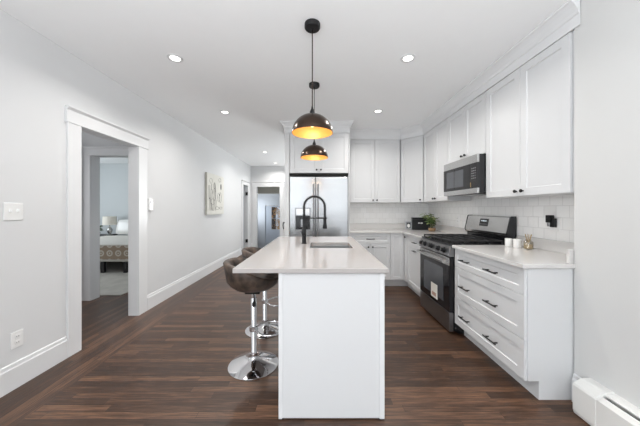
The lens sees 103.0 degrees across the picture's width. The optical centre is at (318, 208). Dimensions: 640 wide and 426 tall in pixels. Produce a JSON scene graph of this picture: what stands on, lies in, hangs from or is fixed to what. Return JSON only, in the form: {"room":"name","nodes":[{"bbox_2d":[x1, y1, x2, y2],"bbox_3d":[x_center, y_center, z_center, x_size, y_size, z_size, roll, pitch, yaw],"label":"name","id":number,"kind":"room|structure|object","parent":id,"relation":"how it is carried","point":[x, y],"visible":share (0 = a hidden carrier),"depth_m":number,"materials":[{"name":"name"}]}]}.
{"room":"kitchen","nodes":[
{"label":"kitchen","id":0,"kind":"room"},
{"bbox_2d":[82,132,127,157],"bbox_3d":[-4.694,0.007,3.635,4.813,2.556,0.130,0,0,0],"label":"wall","id":1,"kind":"structure","parent":0,"point":[87,139],"depth_m":3.57,"materials":[{"name":"paint"}]},
{"bbox_2d":[82,155,90,300],"bbox_3d":[-3.263,0.270,3.561,0.135,2.030,0.019,0,0,0],"label":"trim","id":2,"kind":"structure","parent":1,"relation":"attached to","point":[86,159],"depth_m":3.55,"materials":[{"name":"paint"}]},
{"bbox_2d":[91,156,99,299],"bbox_3d":[-3.200,0.270,3.635,0.020,2.030,0.141,0,0,0],"label":"trim","id":3,"kind":"structure","parent":1,"relation":"attached to","point":[95,161],"depth_m":3.63,"materials":[{"name":"paint"}]},
{"bbox_2d":[82,146,127,155],"bbox_3d":[-2.848,-0.807,3.550,0.995,0.125,0.040,0,0,0],"label":"trim","id":4,"kind":"structure","parent":1,"relation":"attached to","point":[86,150],"depth_m":3.55,"materials":[{"name":"paint"}]},
{"bbox_2d":[100,164,127,235],"bbox_3d":[-4.694,0.007,7.200,4.813,2.556,0.100,0,0,0],"label":"wall","id":5,"kind":"structure","parent":0,"point":[113,177],"depth_m":7.15,"materials":[{"name":"paint"}]},
{"bbox_2d":[100,158,127,163],"bbox_3d":[-4.744,-1.331,4.450,4.913,0.120,7.700,0,0,0],"label":"ceiling","id":6,"kind":"structure","parent":0,"point":[102,160],"depth_m":6.76,"materials":[{"name":"paint"}]},
{"bbox_2d":[0,9,250,368],"bbox_3d":[-2.233,-0.043,2.220,0.107,2.656,12.040,0,0,0],"label":"wall","id":7,"kind":"structure","parent":0,"point":[39,77],"depth_m":2.11,"materials":[{"name":"paint"}]},
{"bbox_2d":[3,203,22,220],"bbox_3d":[-2.171,0.020,1.815,0.018,0.124,0.116,0,0,0],"label":"light switch","id":8,"kind":"object","parent":7,"relation":"attached to","point":[11,211],"visible":1,"depth_m":1.81,"materials":[{"name":"plastic"}]},
{"bbox_2d":[10,329,22,349],"bbox_3d":[-2.175,0.940,1.835,0.010,0.116,0.075,0,0,0],"label":"wall outlet","id":9,"kind":"object","parent":7,"relation":"attached to","point":[16,338],"visible":1,"depth_m":1.83,"materials":[{"name":"plastic"}]},
{"bbox_2d":[0,336,67,397],"bbox_3d":[-2.172,1.191,-0.704,0.016,0.188,5.792,0,0,0],"label":"baseboard","id":10,"kind":"structure","parent":7,"relation":"attached to","point":[21,371],"depth_m":1.92,"materials":[{"name":"paint"}]},
{"bbox_2d":[66,122,81,357],"bbox_3d":[-2.171,0.268,2.256,0.019,2.035,0.124,0,0,0],"label":"trim","id":11,"kind":"structure","parent":7,"relation":"attached to","point":[73,131],"depth_m":2.24,"materials":[{"name":"paint"}]},
{"bbox_2d":[65,105,149,149],"bbox_3d":[-2.160,-0.820,2.705,0.039,0.140,1.046,0,0,0],"label":"trim","id":12,"kind":"structure","parent":7,"relation":"attached to","point":[73,115],"depth_m":2.54,"materials":[{"name":"paint"}]},
{"bbox_2d":[82,127,137,315],"bbox_3d":[-2.235,0.259,2.697,0.113,2.052,0.758,0,0,0],"label":"trim","id":13,"kind":"structure","parent":7,"relation":"attached to","point":[132,149],"depth_m":3.06,"materials":[{"name":"paint"}]},
{"bbox_2d":[138,146,146,315],"bbox_3d":[-2.171,0.268,3.133,0.019,2.035,0.150,0,0,0],"label":"trim","id":14,"kind":"structure","parent":7,"relation":"attached to","point":[142,152],"depth_m":3.12,"materials":[{"name":"paint"}]},
{"bbox_2d":[148,199,152,209],"bbox_3d":[-2.168,-0.055,3.285,0.024,0.152,0.072,0,0,0],"label":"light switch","id":15,"kind":"object","parent":7,"relation":"attached to","point":[150,201],"visible":1,"depth_m":3.27,"materials":[{"name":"plastic"}]},
{"bbox_2d":[147,248,241,309],"bbox_3d":[-2.172,1.191,5.183,0.016,0.188,3.935,0,0,0],"label":"baseboard","id":16,"kind":"structure","parent":7,"relation":"attached to","point":[158,296],"depth_m":4.09,"materials":[{"name":"paint"}]},
{"bbox_2d":[205,172,223,214],"bbox_3d":[-2.155,-0.295,5.295,0.046,0.820,0.850,0,0,0],"label":"picture","id":17,"kind":"object","parent":7,"relation":"attached to","point":[214,184],"visible":1,"depth_m":5.21,"materials":[{"name":"grey"}]},
{"bbox_2d":[242,184,242,248],"bbox_3d":[-2.171,0.292,7.240,0.019,1.985,0.120,0,0,0],"label":"trim","id":18,"kind":"structure","parent":7,"relation":"attached to","point":[242,184],"depth_m":7.21,"materials":[{"name":"paint"}]},
{"bbox_2d":[243,186,247,247],"bbox_3d":[-2.619,0.290,7.800,0.895,1.970,0.079,0,0,0],"label":"door","id":19,"kind":"structure","parent":7,"relation":"in","point":[243,186],"depth_m":7.80,"materials":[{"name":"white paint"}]},
{"bbox_2d":[241,180,249,185],"bbox_3d":[-2.160,-0.760,7.554,0.039,0.120,0.772,0,0,0],"label":"trim","id":20,"kind":"structure","parent":7,"relation":"attached to","point":[243,182],"depth_m":7.50,"materials":[{"name":"paint"}]},
{"bbox_2d":[244,186,247,247],"bbox_3d":[-2.235,0.292,7.793,0.113,1.985,0.015,0,0,0],"label":"trim","id":21,"kind":"structure","parent":7,"relation":"attached to","point":[245,187],"depth_m":7.79,"materials":[{"name":"paint"}]},
{"bbox_2d":[248,186,248,246],"bbox_3d":[-2.171,0.292,7.860,0.019,1.985,0.120,0,0,0],"label":"trim","id":22,"kind":"structure","parent":7,"relation":"attached to","point":[248,186],"depth_m":7.82,"materials":[{"name":"paint"}]},
{"bbox_2d":[243,185,279,193],"bbox_3d":[-1.700,-0.745,9.675,2.600,0.340,0.150,0,0,0],"label":"wall","id":23,"kind":"structure","parent":0,"point":[261,190],"depth_m":9.60,"materials":[{"name":"beige paint"}]},
{"bbox_2d":[251,166,284,246],"bbox_3d":[0.010,-0.043,8.180,4.380,2.656,0.120,0,0,0],"label":"wall","id":24,"kind":"structure","parent":0,"point":[258,173],"depth_m":8.12,"materials":[{"name":"paint"}]},
{"bbox_2d":[253,187,256,246],"bbox_3d":[-2.044,0.290,8.111,0.130,1.990,0.019,0,0,0],"label":"trim","id":25,"kind":"structure","parent":24,"relation":"attached to","point":[254,188],"depth_m":8.10,"materials":[{"name":"paint"}]},
{"bbox_2d":[252,182,283,186],"bbox_3d":[-1.612,-0.785,8.100,1.024,0.160,0.040,0,0,0],"label":"trim","id":26,"kind":"structure","parent":24,"relation":"attached to","point":[254,184],"depth_m":8.10,"materials":[{"name":"paint"}]},
{"bbox_2d":[280,187,283,236],"bbox_3d":[-1.180,0.290,8.111,0.130,1.990,0.019,0,0,0],"label":"trim","id":27,"kind":"structure","parent":24,"relation":"attached to","point":[281,188],"depth_m":8.10,"materials":[{"name":"paint"}]},
{"bbox_2d":[258,194,279,247],"bbox_3d":[-1.700,0.495,10.960,2.600,2.820,0.120,0,0,0],"label":"wall","id":28,"kind":"structure","parent":0,"point":[264,200],"depth_m":10.90,"materials":[{"name":"paint"}]},
{"bbox_2d":[265,206,279,245],"bbox_3d":[-1.865,0.885,10.953,0.860,2.020,0.045,0,0,0],"label":"door","id":29,"kind":"structure","parent":28,"relation":"in","point":[271,234],"depth_m":10.93,"materials":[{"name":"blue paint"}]},
{"bbox_2d":[0,0,567,165],"bbox_3d":[-0.043,-1.431,2.250,4.487,0.120,12.100,0,0,0],"label":"ceiling","id":30,"kind":"structure","parent":0,"point":[251,60],"depth_m":2.23,"materials":[{"name":"paint"}]},
{"bbox_2d":[167,54,182,62],"bbox_3d":[-1.307,-1.367,2.313,0.132,0.006,0.132,0,0,0],"label":"recessed light","id":31,"kind":"object","parent":30,"relation":"in","point":[173,57],"visible":1,"depth_m":2.31,"materials":[{"name":"paint"}]},
{"bbox_2d":[170,56,179,60],"bbox_3d":[-1.307,-1.368,2.313,0.086,0.004,0.086,0,0,0],"label":"diffuser","id":32,"kind":"object","parent":31,"relation":"attached to","point":[173,58],"depth_m":2.31,"materials":[{"name":"white plastic"}]},
{"bbox_2d":[292,18,332,138],"bbox_3d":[-0.048,-0.966,1.887,0.304,0.809,0.304,0,0,0],"label":"pendant lamp","id":33,"kind":"object","parent":30,"relation":"hanging from","point":[312,125],"visible":1,"depth_m":1.87,"materials":[{"name":"black metal"}]},
{"bbox_2d":[300,81,327,159],"bbox_3d":[-0.050,-0.966,2.795,0.304,0.809,0.304,0,0,0],"label":"pendant lamp","id":34,"kind":"object","parent":30,"relation":"hanging from","point":[311,152],"visible":1,"depth_m":2.74,"materials":[{"name":"brown metal"}]},
{"bbox_2d":[373,109,382,112],"bbox_3d":[0.830,-1.367,3.566,0.132,0.006,0.132,0,0,0],"label":"recessed light","id":35,"kind":"object","parent":30,"relation":"in","point":[376,110],"visible":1,"depth_m":3.57,"materials":[{"name":"white"}]},
{"bbox_2d":[400,54,415,62],"bbox_3d":[0.811,-1.367,2.313,0.132,0.006,0.132,0,0,0],"label":"recessed light","id":36,"kind":"object","parent":30,"relation":"in","point":[406,58],"visible":1,"depth_m":2.31,"materials":[{"name":"white"}]},
{"bbox_2d":[403,56,412,60],"bbox_3d":[0.811,-1.368,2.313,0.086,0.004,0.086,0,0,0],"label":"diffuser","id":37,"kind":"object","parent":36,"relation":"attached to","point":[405,58],"depth_m":2.31,"materials":[{"name":"white plastic"}]},
{"bbox_2d":[0,255,589,425],"bbox_3d":[-0.500,1.345,2.250,5.400,0.120,12.100,0,0,0],"label":"floor","id":38,"kind":"structure","parent":0,"point":[176,373],"depth_m":1.94,"materials":[{"name":"brown wood"}]},
{"bbox_2d":[223,257,278,380],"bbox_3d":[-0.533,0.852,2.100,0.488,0.864,0.421,0,0,0],"label":"bar stool","id":39,"kind":"object","parent":38,"relation":"on","point":[254,364],"visible":0.87,"depth_m":2.02,"materials":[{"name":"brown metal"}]},
{"bbox_2d":[241,247,278,338],"bbox_3d":[-0.571,0.852,2.710,0.488,0.864,0.421,0,0,0],"label":"bar stool","id":40,"kind":"object","parent":38,"relation":"on","point":[272,327],"visible":0.34,"depth_m":2.68,"materials":[{"name":"silver metal"}]},
{"bbox_2d":[285,133,291,236],"bbox_3d":[-0.505,0.042,4.370,0.070,2.486,0.697,0,0,0],"label":"panel","id":41,"kind":"object","parent":38,"relation":"on","point":[287,174],"visible":0.29,"depth_m":4.02,"materials":[{"name":"paint"}]},
{"bbox_2d":[290,173,347,236],"bbox_3d":[0.000,0.352,4.335,0.928,1.825,0.741,0,0,0],"label":"refrigerator","id":42,"kind":"object","parent":38,"relation":"on","point":[334,190],"visible":0.62,"depth_m":4.03,"materials":[{"name":"metal"}]},
{"bbox_2d":[279,273,384,419],"bbox_3d":[0.093,0.837,2.408,0.677,0.896,1.724,0,0,0],"label":"kitchen island","id":43,"kind":"object","parent":38,"relation":"on","point":[332,325],"visible":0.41,"depth_m":1.55,"materials":[{"name":"paint"}]},
{"bbox_2d":[232,237,388,272],"bbox_3d":[-0.050,0.374,2.415,0.940,0.028,1.770,0,0,0],"label":"island countertop","id":44,"kind":"structure","parent":43,"relation":"on","point":[283,254],"depth_m":1.81,"materials":[{"name":"stone"}]},
{"bbox_2d":[301,195,326,243],"bbox_3d":[-0.047,0.108,2.628,0.277,0.505,0.075,0,0,0],"label":"kitchen faucet","id":45,"kind":"object","parent":44,"relation":"on","point":[303,232],"visible":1,"depth_m":2.62,"materials":[{"name":"black metal"}]},
{"bbox_2d":[310,245,350,247],"bbox_3d":[0.117,0.477,2.538,0.425,0.176,0.421,0,0,0],"label":"sink","id":46,"kind":"object","parent":44,"relation":"in","point":[312,246],"visible":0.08,"depth_m":2.73,"materials":[{"name":"metal"}]},
{"bbox_2d":[345,133,349,236],"bbox_3d":[0.478,0.042,4.370,0.017,2.486,0.697,0,0,0],"label":"panel","id":47,"kind":"object","parent":38,"relation":"on","point":[348,176],"visible":0.24,"depth_m":4.02,"materials":[{"name":"paint"}]},
{"bbox_2d":[350,233,389,285],"bbox_3d":[0.825,0.842,4.376,0.676,0.886,0.548,0,0,0],"label":"base cabinet","id":48,"kind":"object","parent":38,"relation":"on","point":[377,244],"visible":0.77,"depth_m":4.14,"materials":[{"name":"paint"}]},
{"bbox_2d":[389,233,413,290],"bbox_3d":[1.589,0.842,4.309,0.849,0.886,0.683,0,0,0],"label":"base cabinet","id":49,"kind":"object","parent":38,"relation":"on","point":[398,242],"visible":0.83,"depth_m":4.14,"materials":[{"name":"paint"}]},
{"bbox_2d":[350,223,466,238],"bbox_3d":[1.264,0.334,4.035,1.543,0.128,1.350,0,0,0],"label":"countertop","id":50,"kind":"structure","parent":49,"relation":"on","point":[354,227],"depth_m":4.31,"materials":[{"name":"stone"}]},
{"bbox_2d":[405,222,411,228],"bbox_3d":[1.602,0.295,4.539,0.104,0.135,0.034,0,0,10],"label":"photo frame","id":51,"kind":"object","parent":50,"relation":"on","point":[408,225],"visible":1,"depth_m":4.54,"materials":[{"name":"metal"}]},
{"bbox_2d":[411,217,429,229],"bbox_3d":[1.790,0.260,4.472,0.296,0.214,0.106,0,0,10],"label":"storage box","id":52,"kind":"object","parent":50,"relation":"on","point":[418,223],"visible":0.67,"depth_m":4.43,"materials":[{"name":"black metal"}]},
{"bbox_2d":[421,213,439,230],"bbox_3d":[1.825,0.215,4.176,0.251,0.305,0.260,0,0,-43],"label":"potted plant","id":53,"kind":"object","parent":50,"relation":"on","point":[430,221],"visible":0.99,"depth_m":4.15,"materials":[{"name":"green plant"}]},
{"bbox_2d":[408,235,420,295],"bbox_3d":[1.681,0.842,3.664,0.670,0.886,0.600,0,0,0],"label":"base cabinet","id":54,"kind":"object","parent":38,"relation":"on","point":[413,242],"visible":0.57,"depth_m":3.70,"materials":[{"name":"paint"}]},
{"bbox_2d":[417,215,516,333],"bbox_3d":[1.636,0.676,2.975,0.768,1.197,0.757,0,0,0],"label":"gas range","id":55,"kind":"object","parent":38,"relation":"on","point":[437,254],"visible":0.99,"depth_m":2.81,"materials":[{"name":"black metal"}]},
{"bbox_2d":[422,236,504,245],"bbox_3d":[1.645,0.361,2.975,0.580,0.038,0.757,0,0,0],"label":"cooktop","id":56,"kind":"object","parent":55,"relation":"in","point":[439,240],"depth_m":2.74,"materials":[{"name":"metal"}]},
{"bbox_2d":[455,249,573,399],"bbox_3d":[1.681,0.842,2.151,0.670,0.886,0.882,0,0,0],"label":"base cabinet","id":57,"kind":"object","parent":38,"relation":"on","point":[522,319],"visible":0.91,"depth_m":1.74,"materials":[{"name":"paint"}]},
{"bbox_2d":[452,235,575,268],"bbox_3d":[1.696,0.334,2.141,0.679,0.128,0.902,0,0,0],"label":"countertop","id":58,"kind":"structure","parent":57,"relation":"on","point":[545,253],"depth_m":2.06,"materials":[{"name":"stone"}]},
{"bbox_2d":[505,238,512,246],"bbox_3d":[1.865,0.329,2.500,0.064,0.077,0.064,0,0,0],"label":"canister","id":59,"kind":"object","parent":58,"relation":"on","point":[508,241],"visible":1,"depth_m":2.48,"materials":[{"name":"white ceramic"}]},
{"bbox_2d":[513,239,521,247],"bbox_3d":[1.880,0.327,2.410,0.068,0.081,0.068,0,0,0],"label":"canister","id":60,"kind":"object","parent":58,"relation":"on","point":[517,243],"visible":1,"depth_m":2.38,"materials":[{"name":"white ceramic"}]},
{"bbox_2d":[524,234,532,248],"bbox_3d":[1.915,0.300,2.325,0.074,0.135,0.074,0,0,0],"label":"reed diffuser","id":61,"kind":"object","parent":58,"relation":"on","point":[526,246],"visible":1,"depth_m":2.31,"materials":[{"name":"gold glass"}]},
{"bbox_2d":[574,0,639,408],"bbox_3d":[1.772,-0.043,-1.050,0.130,2.656,5.500,0,0,0],"label":"wall","id":62,"kind":"structure","parent":0,"point":[607,36],"depth_m":1.50,"materials":[{"name":"paint"}]},
{"bbox_2d":[350,0,579,139],"bbox_3d":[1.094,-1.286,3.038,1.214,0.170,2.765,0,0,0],"label":"crown molding","id":63,"kind":"structure","parent":62,"relation":"attached to","point":[565,18],"depth_m":2.35,"materials":[{"name":"paint"}]},
{"bbox_2d":[486,31,573,197],"bbox_3d":[1.841,-0.654,2.151,0.336,1.093,0.881,0,0,0],"label":"upper cabinet","id":64,"kind":"object","parent":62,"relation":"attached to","point":[530,111],"visible":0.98,"depth_m":2.02,"materials":[{"name":"paint"}]},
{"bbox_2d":[572,373,580,401],"bbox_3d":[1.697,1.191,1.650,0.020,0.188,0.096,0,0,0],"label":"baseboard","id":65,"kind":"structure","parent":62,"relation":"attached to","point":[576,377],"depth_m":1.69,"materials":[{"name":"paint"}]},
{"bbox_2d":[573,378,639,425],"bbox_3d":[1.651,1.172,0.000,0.113,0.226,3.200,0,0,0],"label":"baseboard heater","id":66,"kind":"object","parent":62,"relation":"attached to","point":[596,404],"visible":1,"depth_m":1.46,"materials":[{"name":"metal"}]},
{"bbox_3d":[-5.200,1.345,4.450,4.000,0.120,7.700,0,0,0],"label":"floor","id":67,"kind":"structure","parent":0,"visible":0},
{"bbox_2d":[100,262,127,295],"bbox_3d":[-4.565,1.278,5.155,3.270,0.011,2.790,0,0,0],"label":"area rug","id":68,"kind":"object","parent":67,"relation":"on","point":[113,282],"visible":0.25,"depth_m":4.52,"materials":[{"name":"grey carpet"}]},
{"bbox_2d":[100,235,127,272],"bbox_3d":[-4.550,0.989,6.041,2.080,0.567,2.058,0,0,0],"label":"bed","id":69,"kind":"object","parent":68,"relation":"on","point":[112,248],"visible":0.25,"depth_m":5.02,"materials":[{"name":"beige fabric"}]},
{"bbox_2d":[116,219,127,233],"bbox_3d":[-5.160,0.485,6.860,0.600,0.391,0.184,0,0,0],"label":"pillow","id":70,"kind":"object","parent":69,"relation":"on","point":[122,225],"visible":0.56,"depth_m":6.79,"materials":[{"name":"white fabric"}]},
{"bbox_3d":[-5.860,0.990,6.850,0.540,0.589,0.440,0,0,0],"label":"nightstand","id":71,"kind":"object","parent":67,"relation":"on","visible":0},
{"bbox_2d":[102,216,116,234],"bbox_3d":[-5.630,0.450,6.850,0.310,0.489,0.310,0,0,0],"label":"table lamp","id":72,"kind":"object","parent":71,"relation":"on","point":[106,220],"visible":1,"depth_m":6.78,"materials":[{"name":"metal"}]},
{"bbox_3d":[0.830,-0.043,4.780,2.740,2.656,0.120,0,0,0],"label":"wall","id":73,"kind":"structure","parent":0,"visible":0},
{"bbox_2d":[280,121,353,132],"bbox_3d":[-0.027,-1.286,4.339,1.150,0.170,0.762,0,0,0],"label":"crown molding","id":74,"kind":"structure","parent":73,"relation":"attached to","point":[337,126],"depth_m":4.00,"materials":[{"name":"paint"}]},
{"bbox_2d":[289,133,347,176],"bbox_3d":[0.000,-0.883,4.346,0.934,0.636,0.708,0,0,0],"label":"upper cabinet","id":75,"kind":"object","parent":73,"relation":"attached to","point":[335,145],"visible":0.85,"depth_m":4.03,"materials":[{"name":"paint"}]},
{"bbox_2d":[350,203,428,222],"bbox_3d":[1.268,0.123,4.715,1.535,0.523,0.009,0,0,0],"label":"tiled wall","id":76,"kind":"structure","parent":73,"relation":"attached to","point":[359,212],"depth_m":4.71,"materials":[{"name":"white tile"}]},
{"bbox_2d":[350,140,399,202],"bbox_3d":[0.954,-0.654,4.548,0.931,1.093,0.313,0,0,0],"label":"upper cabinet","id":77,"kind":"object","parent":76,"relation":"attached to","point":[374,164],"visible":0.94,"depth_m":4.43,"materials":[{"name":"paint"}]},
{"bbox_3d":[2.105,-0.043,4.850,0.120,2.656,6.540,0,0,0],"label":"wall","id":78,"kind":"structure","parent":0,"visible":0},
{"bbox_2d":[448,92,485,163],"bbox_3d":[1.841,-0.886,2.975,0.336,0.630,0.763,0,0,0],"label":"upper cabinet","id":79,"kind":"object","parent":78,"relation":"attached to","point":[467,126],"visible":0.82,"depth_m":2.90,"materials":[{"name":"paint"}]},
{"bbox_2d":[444,154,485,195],"bbox_3d":[1.812,-0.360,2.950,0.390,0.409,0.700,0,0,0],"label":"microwave","id":80,"kind":"object","parent":79,"relation":"attached to","point":[466,176],"visible":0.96,"depth_m":2.79,"materials":[{"name":"silver metal"}]},
{"bbox_2d":[429,195,573,242],"bbox_3d":[2.041,0.099,3.211,0.009,0.573,3.018,0,0,0],"label":"tiled wall","id":81,"kind":"structure","parent":78,"relation":"attached to","point":[530,212],"depth_m":2.53,"materials":[{"name":"white tile"}]},
{"bbox_2d":[400,135,436,202],"bbox_3d":[1.729,-0.654,4.426,0.609,1.093,0.566,0,0,0],"label":"upper cabinet","id":82,"kind":"object","parent":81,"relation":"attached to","point":[411,149],"visible":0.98,"depth_m":4.28,"materials":[{"name":"paint"}]},
{"bbox_2d":[424,118,470,201],"bbox_3d":[1.841,-0.654,3.749,0.336,1.093,0.780,0,0,0],"label":"upper cabinet","id":83,"kind":"object","parent":81,"relation":"attached to","point":[436,139],"visible":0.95,"depth_m":3.68,"materials":[{"name":"paint"}]},
{"bbox_2d":[549,218,559,231],"bbox_3d":[2.031,0.135,2.195,0.010,0.116,0.100,0,0,0],"label":"wall outlet","id":84,"kind":"object","parent":81,"relation":"attached to","point":[557,228],"visible":0.56,"depth_m":2.16,"materials":[{"name":"plastic"}]},
{"bbox_2d":[545,215,556,226],"bbox_3d":[2.004,0.106,2.195,0.042,0.103,0.066,0,0,0],"label":"plug","id":85,"kind":"object","parent":84,"relation":"attached to","point":[550,220],"visible":1,"depth_m":2.19,"materials":[{"name":"black plastic"}]},
{"label":"outside","id":86,"kind":"structure","parent":0,"visible":0},
{"bbox_3d":[-1.000,2.105,18.525,14.000,0.200,14.950,0,0,0],"label":"ground","id":87,"kind":"structure","parent":86,"visible":0},
{"bbox_2d":[272,207,279,228],"bbox_3d":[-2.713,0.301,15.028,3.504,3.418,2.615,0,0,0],"label":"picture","id":88,"kind":"object","parent":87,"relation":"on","point":[275,211],"visible":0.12,"depth_m":14.90,"materials":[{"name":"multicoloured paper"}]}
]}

